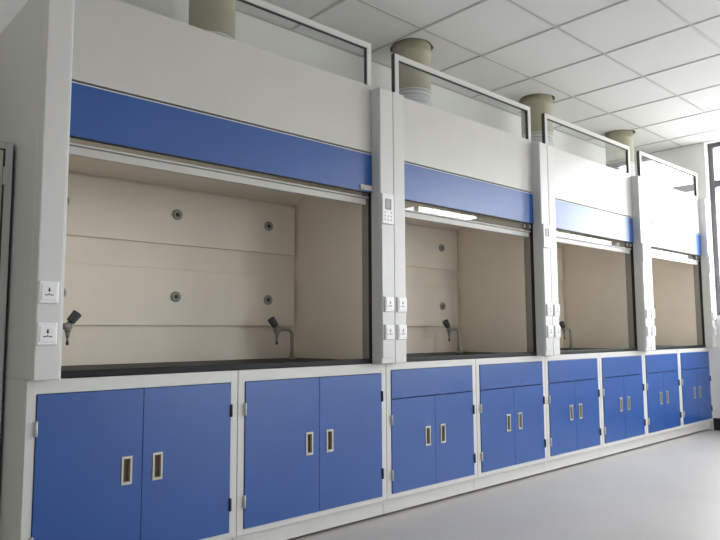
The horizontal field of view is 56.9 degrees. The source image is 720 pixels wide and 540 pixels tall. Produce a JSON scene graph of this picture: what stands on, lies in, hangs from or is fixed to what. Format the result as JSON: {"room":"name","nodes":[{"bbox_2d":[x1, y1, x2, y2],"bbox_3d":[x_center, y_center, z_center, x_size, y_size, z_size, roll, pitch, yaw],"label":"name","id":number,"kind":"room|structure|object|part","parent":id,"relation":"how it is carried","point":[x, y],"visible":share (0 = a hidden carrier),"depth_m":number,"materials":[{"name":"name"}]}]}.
{"room":"chemistry laboratory","nodes":[
{"label":"chemistry laboratory","id":0,"kind":"room"},
{"bbox_2d":[0,0,605,165],"bbox_3d":[-0.315,-0.288,4.294,9.276,3.300,0.200,5,-7,-42],"label":"wall","id":1,"kind":"structure","parent":0,"point":[249,30],"depth_m":4.39,"materials":[{"name":"white paint"}]},
{"bbox_2d":[236,0,719,155],"bbox_3d":[2.180,-1.766,1.617,8.776,0.014,7.315,5,-7,-42],"label":"ceiling","id":2,"kind":"structure","parent":0,"point":[488,26],"depth_m":4.46,"materials":[{"name":"white"}]},
{"bbox_2d":[236,0,719,156],"bbox_3d":[2.180,-1.755,1.616,8.776,0.006,7.315,5,-7,-42],"label":"trim","id":3,"kind":"structure","parent":2,"relation":"attached to","point":[341,1],"depth_m":4.52,"materials":[{"name":"grey metal"}]},
{"bbox_2d":[287,429,719,539],"bbox_3d":[2.232,1.181,1.373,9.276,0.200,7.715,5,-7,-42],"label":"floor","id":4,"kind":"structure","parent":0,"point":[669,489],"depth_m":3.69,"materials":[{"name":"grey plastic"}]},
{"bbox_2d":[0,141,12,432],"bbox_3d":[-1.831,0.338,2.357,0.929,1.705,0.474,5,-7,-42],"label":"storage cabinet","id":5,"kind":"object","parent":4,"relation":"on","point":[6,148],"visible":1,"depth_m":2.54,"materials":[{"name":"grey metal"}]},
{"bbox_3d":[-1.518,-0.035,2.391,0.390,0.879,0.004,5,-7,-42],"label":"panel","id":6,"kind":"part","parent":5,"relation":"part of","materials":[{"name":"grey metal"}]},
{"bbox_2d":[0,370,237,539],"bbox_3d":[-1.083,0.835,2.837,0.860,0.797,0.718,5,-7,-42],"label":"base cabinet","id":7,"kind":"object","parent":4,"relation":"on","point":[147,456],"visible":0.95,"depth_m":2.53,"materials":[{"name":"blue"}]},
{"bbox_3d":[-1.000,0.767,2.457,0.392,0.628,0.020,5,-7,-42],"label":"door","id":8,"kind":"part","parent":7,"relation":"part of","materials":[{"name":"blue metal"}]},
{"bbox_3d":[-0.897,0.767,2.546,0.042,0.106,0.020,5,-7,-42],"label":"pull handle","id":9,"kind":"part","parent":7,"relation":"part of","materials":[{"name":"silver metal"}]},
{"bbox_3d":[-0.805,0.775,2.630,0.042,0.106,0.020,5,-7,-42],"label":"pull handle","id":10,"kind":"part","parent":7,"relation":"part of","materials":[{"name":"silver metal"}]},
{"bbox_3d":[-0.708,0.791,2.723,0.392,0.628,0.020,5,-7,-42],"label":"door","id":11,"kind":"part","parent":7,"relation":"part of","materials":[{"name":"blue metal"}]},
{"bbox_2d":[61,358,371,378],"bbox_3d":[-0.748,0.451,3.175,1.636,0.026,0.688,5,-7,-42],"label":"countertop","id":12,"kind":"structure","parent":7,"relation":"on","point":[77,371],"depth_m":2.98,"materials":[{"name":"black stone"}]},
{"bbox_2d":[63,310,81,344],"bbox_3d":[-1.307,0.299,2.885,0.184,0.252,0.048,5,-7,-42],"label":"tap","id":13,"kind":"object","parent":12,"relation":"on","point":[74,316],"visible":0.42,"depth_m":2.91,"materials":[{"name":"grey metal"}]},
{"bbox_3d":[-1.263,0.212,2.934,0.064,0.069,0.044,5,-7,-42],"label":"tap handle","id":14,"kind":"part","parent":13,"relation":"part of","materials":[{"name":"grey plastic"}]},
{"bbox_2d":[0,0,394,380],"bbox_3d":[-0.728,-0.395,3.234,1.771,1.722,0.794,5,-7,-42],"label":"fume hood","id":15,"kind":"object","parent":12,"relation":"on","point":[179,188],"visible":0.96,"depth_m":3.20,"materials":[{"name":"white metal"}]},
{"bbox_3d":[-1.404,-0.316,2.665,0.018,1.464,0.703,5,-7,-42],"label":"panel","id":16,"kind":"part","parent":15,"relation":"part of","materials":[{"name":"white metal"}]},
{"bbox_2d":[36,322,57,344],"bbox_3d":[-1.090,0.222,2.315,0.067,0.079,0.013,5,-7,-42],"label":"power socket","id":17,"kind":"object","parent":15,"relation":"attached to","point":[46,332],"depth_m":2.31,"materials":[{"name":"white plastic"}]},
{"bbox_2d":[38,280,58,303],"bbox_3d":[-1.091,0.077,2.328,0.067,0.079,0.013,5,-7,-42],"label":"power socket","id":18,"kind":"object","parent":15,"relation":"attached to","point":[48,290],"depth_m":2.32,"materials":[{"name":"white plastic"}]},
{"bbox_3d":[-1.118,-0.342,2.404,0.086,1.464,0.072,5,-7,-42],"label":"corner post","id":19,"kind":"part","parent":15,"relation":"part of","materials":[{"name":"white metal"}]},
{"bbox_3d":[-0.951,0.138,3.432,0.056,0.056,0.010,5,-7,-42],"label":"baffle knob","id":20,"kind":"part","parent":15,"relation":"part of","materials":[{"name":"grey plastic"}]},
{"bbox_3d":[-0.953,-0.289,3.473,0.056,0.056,0.010,5,-7,-42],"label":"baffle knob","id":21,"kind":"part","parent":15,"relation":"part of","materials":[{"name":"grey plastic"}]},
{"bbox_2d":[189,0,235,39],"bbox_3d":[-0.757,-1.474,3.419,0.256,0.998,0.256,5,-7,-42],"label":"duct","id":22,"kind":"object","parent":15,"relation":"attached to","point":[214,16],"visible":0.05,"depth_m":3.30,"materials":[{"name":"white plastic"}]},
{"bbox_3d":[-0.540,-0.414,3.025,1.574,0.043,0.026,5,-7,-42],"label":"sash rail","id":23,"kind":"part","parent":15,"relation":"part of","materials":[{"name":"silver metal"}]},
{"bbox_3d":[-0.521,-0.558,3.017,1.568,0.204,0.017,5,-7,-42],"label":"blue panel","id":24,"kind":"part","parent":15,"relation":"part of","materials":[{"name":"metal"}]},
{"bbox_3d":[-0.521,-0.663,3.026,1.568,0.004,0.016,5,-7,-42],"label":"edge trim","id":25,"kind":"part","parent":15,"relation":"part of","materials":[{"name":"grey"}]},
{"bbox_3d":[-0.529,-0.255,3.860,0.056,0.056,0.010,5,-7,-42],"label":"baffle knob","id":26,"kind":"part","parent":15,"relation":"part of","materials":[{"name":"grey plastic"}]},
{"bbox_3d":[-0.527,0.172,3.819,0.056,0.056,0.010,5,-7,-42],"label":"baffle knob","id":27,"kind":"part","parent":15,"relation":"part of","materials":[{"name":"grey plastic"}]},
{"bbox_3d":[-0.534,-1.157,3.073,1.590,0.237,0.028,5,-7,-42],"label":"frame","id":28,"kind":"part","parent":15,"relation":"part of","materials":[{"name":"white metal"}]},
{"bbox_3d":[0.120,-0.242,3.534,0.097,1.464,0.072,5,-7,-42],"label":"corner post","id":29,"kind":"part","parent":15,"relation":"part of","materials":[{"name":"white metal"}]},
{"bbox_3d":[0.144,-0.322,3.505,0.084,0.161,0.014,5,-7,-42],"label":"control panel","id":30,"kind":"part","parent":15,"relation":"part of","materials":[{"name":"white plastic"}]},
{"bbox_2d":[384,296,393,311],"bbox_3d":[0.154,0.178,3.457,0.067,0.079,0.013,5,-7,-42],"label":"power socket","id":31,"kind":"object","parent":15,"relation":"attached to","point":[388,300],"depth_m":3.45,"materials":[{"name":"white plastic"}]},
{"bbox_2d":[385,325,394,339],"bbox_3d":[0.155,0.322,3.443,0.067,0.079,0.013,5,-7,-42],"label":"power socket","id":32,"kind":"object","parent":15,"relation":"attached to","point":[389,329],"depth_m":3.44,"materials":[{"name":"white plastic"}]},
{"bbox_2d":[268,317,295,358],"bbox_3d":[-0.433,0.377,3.683,0.184,0.237,0.048,5,-7,-42],"label":"tap","id":33,"kind":"object","parent":12,"relation":"on","point":[272,321],"visible":0.98,"depth_m":3.67,"materials":[{"name":"grey metal"}]},
{"bbox_3d":[-0.477,0.290,3.650,0.064,0.069,0.044,5,-7,-42],"label":"tap handle","id":34,"kind":"part","parent":33,"relation":"part of","materials":[{"name":"grey plastic"}]},
{"bbox_3d":[-0.410,0.402,3.701,0.095,0.160,0.019,5,-7,-42],"label":"post","id":35,"kind":"part","parent":33,"relation":"part of","materials":[{"name":"grey metal"}]},
{"bbox_2d":[232,364,386,539],"bbox_3d":[-0.430,0.888,3.433,0.908,0.797,0.718,5,-7,-42],"label":"base cabinet","id":36,"kind":"object","parent":4,"relation":"on","point":[311,441],"visible":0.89,"depth_m":3.14,"materials":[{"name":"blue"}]},
{"bbox_3d":[-0.355,0.820,3.046,0.416,0.628,0.020,5,-7,-42],"label":"door","id":37,"kind":"part","parent":36,"relation":"part of","materials":[{"name":"blue metal"}]},
{"bbox_3d":[-0.244,0.820,3.143,0.042,0.106,0.020,5,-7,-42],"label":"pull handle","id":38,"kind":"part","parent":36,"relation":"part of","materials":[{"name":"silver metal"}]},
{"bbox_3d":[-0.151,0.828,3.227,0.042,0.106,0.020,5,-7,-42],"label":"pull handle","id":39,"kind":"part","parent":36,"relation":"part of","materials":[{"name":"silver metal"}]},
{"bbox_3d":[-0.046,0.845,3.328,0.416,0.628,0.020,5,-7,-42],"label":"door","id":40,"kind":"part","parent":36,"relation":"part of","materials":[{"name":"blue metal"}]},
{"bbox_2d":[383,359,477,513],"bbox_3d":[0.188,0.938,3.997,0.763,0.797,0.718,5,-7,-42],"label":"base cabinet","id":41,"kind":"object","parent":4,"relation":"on","point":[431,423],"visible":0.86,"depth_m":3.71,"materials":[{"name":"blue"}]},
{"bbox_3d":[0.290,0.943,3.627,0.344,0.486,0.020,5,-7,-42],"label":"door","id":42,"kind":"part","parent":41,"relation":"part of","materials":[{"name":"blue metal"}]},
{"bbox_3d":[0.373,0.923,3.700,0.042,0.106,0.020,5,-7,-42],"label":"pull handle","id":43,"kind":"part","parent":41,"relation":"part of","materials":[{"name":"silver metal"}]},
{"bbox_3d":[0.416,0.631,3.774,0.691,0.150,0.020,5,-7,-42],"label":"drawer","id":44,"kind":"part","parent":41,"relation":"part of","materials":[{"name":"blue metal"}]},
{"bbox_3d":[0.468,0.931,3.787,0.042,0.106,0.020,5,-7,-42],"label":"pull handle","id":45,"kind":"part","parent":41,"relation":"part of","materials":[{"name":"silver metal"}]},
{"bbox_3d":[0.546,0.963,3.861,0.344,0.486,0.020,5,-7,-42],"label":"door","id":46,"kind":"part","parent":41,"relation":"part of","materials":[{"name":"blue metal"}]},
{"bbox_2d":[406,352,536,361],"bbox_3d":[0.469,0.550,4.286,1.393,0.026,0.688,5,-7,-42],"label":"countertop","id":47,"kind":"structure","parent":41,"relation":"on","point":[411,357],"depth_m":4.16,"materials":[{"name":"black stone"}]},
{"bbox_2d":[442,319,461,352],"bbox_3d":[0.649,0.465,4.670,0.184,0.237,0.048,5,-7,-42],"label":"tap","id":48,"kind":"object","parent":47,"relation":"on","point":[446,323],"visible":1,"depth_m":4.66,"materials":[{"name":"grey metal"}]},
{"bbox_3d":[0.604,0.378,4.638,0.064,0.069,0.044,5,-7,-42],"label":"tap handle","id":49,"kind":"part","parent":48,"relation":"part of","materials":[{"name":"grey plastic"}]},
{"bbox_3d":[0.671,0.490,4.688,0.095,0.160,0.019,5,-7,-42],"label":"post","id":50,"kind":"part","parent":48,"relation":"part of","materials":[{"name":"grey metal"}]},
{"bbox_2d":[391,53,553,362],"bbox_3d":[0.489,-0.296,4.345,1.527,1.722,0.794,5,-7,-42],"label":"fume hood","id":51,"kind":"object","parent":47,"relation":"on","point":[472,240],"visible":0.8,"depth_m":4.53,"materials":[{"name":"white metal"}]},
{"bbox_3d":[0.189,-0.236,3.596,0.084,1.464,0.072,5,-7,-42],"label":"corner post","id":52,"kind":"part","parent":51,"relation":"part of","materials":[{"name":"white metal"}]},
{"bbox_2d":[397,325,406,339],"bbox_3d":[0.224,0.329,3.514,0.067,0.079,0.013,5,-7,-42],"label":"power socket","id":53,"kind":"object","parent":51,"relation":"attached to","point":[401,329],"depth_m":3.50,"materials":[{"name":"white plastic"}]},
{"bbox_2d":[397,297,406,311],"bbox_3d":[0.224,0.184,3.528,0.067,0.079,0.013,5,-7,-42],"label":"power socket","id":54,"kind":"object","parent":51,"relation":"attached to","point":[401,301],"depth_m":3.52,"materials":[{"name":"white plastic"}]},
{"bbox_2d":[393,38,432,106],"bbox_3d":[0.345,-1.385,4.425,0.266,0.998,0.266,5,-7,-42],"label":"duct","id":55,"kind":"object","parent":51,"relation":"attached to","point":[415,85],"visible":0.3,"depth_m":4.30,"materials":[{"name":"white plastic"}]},
{"bbox_3d":[0.604,-0.163,4.893,0.056,0.056,0.010,5,-7,-42],"label":"baffle knob","id":56,"kind":"part","parent":51,"relation":"part of","materials":[{"name":"grey plastic"}]},
{"bbox_3d":[0.606,0.264,4.853,0.056,0.056,0.010,5,-7,-42],"label":"baffle knob","id":57,"kind":"part","parent":51,"relation":"part of","materials":[{"name":"grey plastic"}]},
{"bbox_3d":[0.683,-1.058,4.184,1.347,0.237,0.028,5,-7,-42],"label":"frame","id":58,"kind":"part","parent":51,"relation":"part of","materials":[{"name":"white metal"}]},
{"bbox_3d":[0.677,-0.286,4.133,1.331,0.043,0.026,5,-7,-42],"label":"sash rail","id":59,"kind":"part","parent":51,"relation":"part of","materials":[{"name":"silver metal"}]},
{"bbox_3d":[0.696,-0.564,4.137,1.325,0.004,0.016,5,-7,-42],"label":"edge trim","id":60,"kind":"part","parent":51,"relation":"part of","materials":[{"name":"grey"}]},
{"bbox_3d":[0.696,-0.460,4.128,1.325,0.204,0.017,5,-7,-42],"label":"blue panel","id":61,"kind":"part","parent":51,"relation":"part of","materials":[{"name":"metal"}]},
{"bbox_3d":[1.248,-0.150,4.563,0.097,1.464,0.072,5,-7,-42],"label":"corner post","id":62,"kind":"part","parent":51,"relation":"part of","materials":[{"name":"white metal"}]},
{"bbox_3d":[1.272,-0.231,4.534,0.084,0.161,0.014,5,-7,-42],"label":"control panel","id":63,"kind":"part","parent":51,"relation":"part of","materials":[{"name":"white plastic"}]},
{"bbox_2d":[546,304,552,315],"bbox_3d":[1.282,0.269,4.486,0.067,0.079,0.013,5,-7,-42],"label":"power socket","id":64,"kind":"object","parent":51,"relation":"attached to","point":[549,307],"depth_m":4.47,"materials":[{"name":"white plastic"}]},
{"bbox_2d":[547,326,553,336],"bbox_3d":[1.282,0.414,4.473,0.067,0.079,0.013,5,-7,-42],"label":"power socket","id":65,"kind":"object","parent":51,"relation":"attached to","point":[549,328],"depth_m":4.46,"materials":[{"name":"white plastic"}]},
{"bbox_2d":[474,356,547,489],"bbox_3d":[0.752,0.984,4.512,0.761,0.797,0.718,5,-7,-42],"label":"base cabinet","id":66,"kind":"object","parent":4,"relation":"on","point":[510,391],"visible":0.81,"depth_m":4.23,"materials":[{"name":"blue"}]},
{"bbox_3d":[0.854,0.988,4.142,0.343,0.486,0.020,5,-7,-42],"label":"door","id":67,"kind":"part","parent":66,"relation":"part of","materials":[{"name":"blue metal"}]},
{"bbox_3d":[0.937,0.969,4.215,0.042,0.106,0.020,5,-7,-42],"label":"pull handle","id":68,"kind":"part","parent":66,"relation":"part of","materials":[{"name":"silver metal"}]},
{"bbox_3d":[0.980,0.677,4.289,0.689,0.150,0.020,5,-7,-42],"label":"drawer","id":69,"kind":"part","parent":66,"relation":"part of","materials":[{"name":"blue metal"}]},
{"bbox_3d":[1.032,0.976,4.301,0.042,0.106,0.020,5,-7,-42],"label":"pull handle","id":70,"kind":"part","parent":66,"relation":"part of","materials":[{"name":"silver metal"}]},
{"bbox_3d":[1.109,1.009,4.375,0.343,0.486,0.020,5,-7,-42],"label":"door","id":71,"kind":"part","parent":66,"relation":"part of","materials":[{"name":"blue metal"}]},
{"bbox_2d":[544,353,601,471],"bbox_3d":[1.311,1.030,5.022,0.749,0.797,0.718,5,-7,-42],"label":"base cabinet","id":72,"kind":"object","parent":4,"relation":"on","point":[572,381],"visible":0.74,"depth_m":4.74,"materials":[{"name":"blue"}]},
{"bbox_3d":[1.415,1.034,4.654,0.337,0.486,0.020,5,-7,-42],"label":"door","id":73,"kind":"part","parent":72,"relation":"part of","materials":[{"name":"blue metal"}]},
{"bbox_3d":[1.496,1.014,4.725,0.042,0.106,0.020,5,-7,-42],"label":"pull handle","id":74,"kind":"part","parent":72,"relation":"part of","materials":[{"name":"silver metal"}]},
{"bbox_3d":[1.539,0.723,4.799,0.677,0.150,0.020,5,-7,-42],"label":"drawer","id":75,"kind":"part","parent":72,"relation":"part of","materials":[{"name":"blue metal"}]},
{"bbox_3d":[1.591,1.022,4.811,0.042,0.106,0.020,5,-7,-42],"label":"pull handle","id":76,"kind":"part","parent":72,"relation":"part of","materials":[{"name":"silver metal"}]},
{"bbox_3d":[1.666,1.054,4.883,0.337,0.486,0.020,5,-7,-42],"label":"door","id":77,"kind":"part","parent":72,"relation":"part of","materials":[{"name":"blue metal"}]},
{"bbox_2d":[560,348,637,353],"bbox_3d":[1.585,0.640,5.304,1.359,0.026,0.688,5,-7,-42],"label":"countertop","id":78,"kind":"structure","parent":72,"relation":"on","point":[562,350],"depth_m":5.14,"materials":[{"name":"black stone"}]},
{"bbox_2d":[559,321,573,348],"bbox_3d":[1.768,0.556,5.691,0.184,0.237,0.048,5,-7,-42],"label":"tap","id":79,"kind":"object","parent":78,"relation":"on","point":[561,323],"visible":1,"depth_m":5.68,"materials":[{"name":"grey metal"}]},
{"bbox_3d":[1.724,0.469,5.659,0.064,0.069,0.044,5,-7,-42],"label":"tap handle","id":80,"kind":"part","parent":79,"relation":"part of","materials":[{"name":"grey plastic"}]},
{"bbox_3d":[1.791,0.581,5.710,0.095,0.160,0.019,5,-7,-42],"label":"post","id":81,"kind":"part","parent":79,"relation":"part of","materials":[{"name":"grey metal"}]},
{"bbox_2d":[541,113,650,354],"bbox_3d":[1.604,-0.206,5.362,1.493,1.722,0.794,5,-7,-42],"label":"fume hood","id":82,"kind":"object","parent":78,"relation":"on","point":[599,252],"visible":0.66,"depth_m":5.53,"materials":[{"name":"white metal"}]},
{"bbox_2d":[521,93,554,147],"bbox_3d":[1.446,-1.296,5.429,0.266,0.998,0.266,5,-7,-42],"label":"duct","id":83,"kind":"object","parent":82,"relation":"attached to","point":[539,103],"visible":0.25,"depth_m":5.31,"materials":[{"name":"white plastic"}]},
{"bbox_3d":[1.317,-0.144,4.625,0.084,1.464,0.072,5,-7,-42],"label":"corner post","id":84,"kind":"part","parent":82,"relation":"part of","materials":[{"name":"white metal"}]},
{"bbox_2d":[554,304,559,315],"bbox_3d":[1.351,0.276,4.557,0.067,0.079,0.013,5,-7,-42],"label":"power socket","id":85,"kind":"object","parent":82,"relation":"attached to","point":[556,306],"depth_m":4.55,"materials":[{"name":"white plastic"}]},
{"bbox_2d":[554,326,560,336],"bbox_3d":[1.352,0.420,4.543,0.067,0.079,0.013,5,-7,-42],"label":"power socket","id":86,"kind":"object","parent":82,"relation":"attached to","point":[557,333],"depth_m":4.53,"materials":[{"name":"white plastic"}]},
{"bbox_3d":[1.799,-0.968,5.202,1.313,0.237,0.028,5,-7,-42],"label":"frame","id":87,"kind":"part","parent":82,"relation":"part of","materials":[{"name":"white metal"}]},
{"bbox_3d":[1.792,-0.195,5.151,1.297,0.043,0.026,5,-7,-42],"label":"sash rail","id":88,"kind":"part","parent":82,"relation":"part of","materials":[{"name":"silver metal"}]},
{"bbox_3d":[1.811,-0.473,5.155,1.291,0.004,0.016,5,-7,-42],"label":"edge trim","id":89,"kind":"part","parent":82,"relation":"part of","materials":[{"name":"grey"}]},
{"bbox_3d":[1.811,-0.369,5.146,1.291,0.204,0.017,5,-7,-42],"label":"blue panel","id":90,"kind":"part","parent":82,"relation":"part of","materials":[{"name":"laminate"}]},
{"bbox_3d":[2.351,-0.061,5.569,0.097,1.464,0.072,5,-7,-42],"label":"corner post","id":91,"kind":"part","parent":82,"relation":"part of","materials":[{"name":"white metal"}]},
{"bbox_3d":[2.375,-0.141,5.540,0.084,0.161,0.014,5,-7,-42],"label":"control panel","id":92,"kind":"part","parent":82,"relation":"part of","materials":[{"name":"white plastic"}]},
{"bbox_2d":[646,309,650,317],"bbox_3d":[2.384,0.359,5.492,0.067,0.079,0.013,5,-7,-42],"label":"power socket","id":93,"kind":"object","parent":82,"relation":"attached to","point":[647,310],"depth_m":5.48,"materials":[{"name":"white plastic"}]},
{"bbox_2d":[647,326,650,335],"bbox_3d":[2.385,0.503,5.479,0.067,0.079,0.013,5,-7,-42],"label":"power socket","id":94,"kind":"object","parent":82,"relation":"attached to","point":[648,327],"depth_m":5.47,"materials":[{"name":"white plastic"}]},
{"bbox_2d":[599,351,646,456],"bbox_3d":[1.862,1.074,5.525,0.740,0.797,0.718,5,-7,-42],"label":"base cabinet","id":95,"kind":"object","parent":4,"relation":"on","point":[622,391],"visible":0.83,"depth_m":5.25,"materials":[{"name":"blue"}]},
{"bbox_3d":[1.968,1.079,5.159,0.333,0.486,0.020,5,-7,-42],"label":"door","id":96,"kind":"part","parent":95,"relation":"part of","materials":[{"name":"blue metal"}]},
{"bbox_3d":[2.047,1.059,5.228,0.042,0.106,0.020,5,-7,-42],"label":"pull handle","id":97,"kind":"part","parent":95,"relation":"part of","materials":[{"name":"silver metal"}]},
{"bbox_3d":[2.091,0.767,5.302,0.668,0.150,0.020,5,-7,-42],"label":"drawer","id":98,"kind":"part","parent":95,"relation":"part of","materials":[{"name":"blue metal"}]},
{"bbox_3d":[2.142,1.067,5.314,0.042,0.106,0.020,5,-7,-42],"label":"pull handle","id":99,"kind":"part","parent":95,"relation":"part of","materials":[{"name":"silver metal"}]},
{"bbox_3d":[2.216,1.099,5.385,0.332,0.486,0.020,5,-7,-42],"label":"door","id":100,"kind":"part","parent":95,"relation":"part of","materials":[{"name":"blue metal"}]},
{"bbox_2d":[643,349,681,445],"bbox_3d":[2.399,1.118,6.015,0.711,0.797,0.718,5,-7,-42],"label":"base cabinet","id":101,"kind":"object","parent":4,"relation":"on","point":[661,367],"visible":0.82,"depth_m":5.74,"materials":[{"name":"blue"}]},
{"bbox_3d":[2.511,1.123,5.654,0.318,0.486,0.020,5,-7,-42],"label":"door","id":102,"kind":"part","parent":101,"relation":"part of","materials":[{"name":"blue metal"}]},
{"bbox_3d":[2.628,0.811,5.792,0.639,0.150,0.020,5,-7,-42],"label":"drawer","id":103,"kind":"part","parent":101,"relation":"part of","materials":[{"name":"blue metal"}]},
{"bbox_3d":[2.585,1.103,5.718,0.042,0.106,0.020,5,-7,-42],"label":"pull handle","id":104,"kind":"part","parent":101,"relation":"part of","materials":[{"name":"silver metal"}]},
{"bbox_3d":[2.679,1.110,5.805,0.042,0.106,0.020,5,-7,-42],"label":"pull handle","id":105,"kind":"part","parent":101,"relation":"part of","materials":[{"name":"silver metal"}]},
{"bbox_3d":[2.748,1.142,5.870,0.318,0.486,0.020,5,-7,-42],"label":"door","id":106,"kind":"part","parent":101,"relation":"part of","materials":[{"name":"blue metal"}]},
{"bbox_2d":[655,345,705,349],"bbox_3d":[2.670,0.729,6.294,1.311,0.026,0.688,5,-7,-42],"label":"countertop","id":107,"kind":"structure","parent":101,"relation":"on","point":[658,347],"depth_m":6.08,"materials":[{"name":"black stone"}]},
{"bbox_2d":[636,151,716,350],"bbox_3d":[2.689,-0.118,6.353,1.445,1.722,0.794,5,-7,-42],"label":"fume hood","id":108,"kind":"object","parent":107,"relation":"on","point":[677,223],"visible":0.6,"depth_m":6.51,"materials":[{"name":"white metal"}]},
{"bbox_2d":[605,130,635,175],"bbox_3d":[2.493,-1.210,6.385,0.266,0.998,0.266,5,-7,-42],"label":"duct","id":109,"kind":"object","parent":108,"relation":"attached to","point":[615,156],"visible":0.27,"depth_m":6.27,"materials":[{"name":"white plastic"}]},
{"bbox_3d":[2.419,-0.055,5.632,0.084,1.464,0.072,5,-7,-42],"label":"corner post","id":110,"kind":"part","parent":108,"relation":"part of","materials":[{"name":"white metal"}]},
{"bbox_2d":[650,309,654,317],"bbox_3d":[2.454,0.365,5.563,0.067,0.079,0.013,5,-7,-42],"label":"power socket","id":111,"kind":"object","parent":108,"relation":"attached to","point":[652,311],"depth_m":5.55,"materials":[{"name":"white plastic"}]},
{"bbox_2d":[651,326,655,335],"bbox_3d":[2.455,0.510,5.550,0.067,0.079,0.013,5,-7,-42],"label":"power socket","id":112,"kind":"object","parent":108,"relation":"attached to","point":[653,328],"depth_m":5.53,"materials":[{"name":"white plastic"}]},
{"bbox_3d":[2.884,-0.880,6.192,1.265,0.237,0.028,5,-7,-42],"label":"frame","id":113,"kind":"part","parent":108,"relation":"part of","materials":[{"name":"white metal"}]},
{"bbox_3d":[2.877,-0.107,6.141,1.249,0.043,0.026,5,-7,-42],"label":"sash rail","id":114,"kind":"part","parent":108,"relation":"part of","materials":[{"name":"silver metal"}]},
{"bbox_3d":[2.896,-0.385,6.145,1.243,0.004,0.016,5,-7,-42],"label":"edge trim","id":115,"kind":"part","parent":108,"relation":"part of","materials":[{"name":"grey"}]},
{"bbox_3d":[2.896,-0.281,6.136,1.243,0.204,0.017,5,-7,-42],"label":"blue panel","id":116,"kind":"part","parent":108,"relation":"part of","materials":[{"name":"metal"}]},
{"bbox_3d":[3.418,0.026,6.543,0.097,1.464,0.072,5,-7,-42],"label":"corner post","id":117,"kind":"part","parent":108,"relation":"part of","materials":[{"name":"white metal"}]},
{"bbox_3d":[3.442,-0.055,6.514,0.084,0.161,0.014,5,-7,-42],"label":"control panel","id":118,"kind":"part","parent":108,"relation":"part of","materials":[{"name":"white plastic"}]},
{"bbox_2d":[678,347,712,435],"bbox_3d":[2.933,1.161,6.502,0.731,0.797,0.718,5,-7,-42],"label":"base cabinet","id":119,"kind":"object","parent":4,"relation":"on","point":[694,363],"visible":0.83,"depth_m":6.23,"materials":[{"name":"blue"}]},
{"bbox_3d":[3.041,1.166,6.138,0.328,0.486,0.020,5,-7,-42],"label":"door","id":120,"kind":"part","parent":119,"relation":"part of","materials":[{"name":"blue metal"}]},
{"bbox_3d":[3.161,0.854,6.279,0.659,0.150,0.020,5,-7,-42],"label":"drawer","id":121,"kind":"part","parent":119,"relation":"part of","materials":[{"name":"blue metal"}]},
{"bbox_3d":[3.285,1.186,6.360,0.328,0.486,0.020,5,-7,-42],"label":"door","id":122,"kind":"part","parent":119,"relation":"part of","materials":[{"name":"blue metal"}]},
{"bbox_2d":[633,130,719,429],"bbox_3d":[5.510,-0.294,4.537,0.240,3.300,7.315,5,-7,-42],"label":"wall","id":123,"kind":"structure","parent":0,"point":[694,158],"depth_m":6.74,"materials":[{"name":"white paint"}]},
{"bbox_2d":[708,142,719,314],"bbox_3d":[4.144,-0.474,6.043,0.050,1.735,1.745,5,-7,-42],"label":"window","id":124,"kind":"structure","parent":123,"relation":"in","point":[714,184],"depth_m":6.66,"materials":[{"name":"grey metal"}]},
{"bbox_2d":[713,418,719,430],"bbox_3d":[5.667,1.258,4.037,0.013,0.115,6.595,5,-7,-42],"label":"baseboard","id":125,"kind":"structure","parent":123,"relation":"attached to","point":[716,421],"depth_m":6.43,"materials":[{"name":"black"}]}
]}

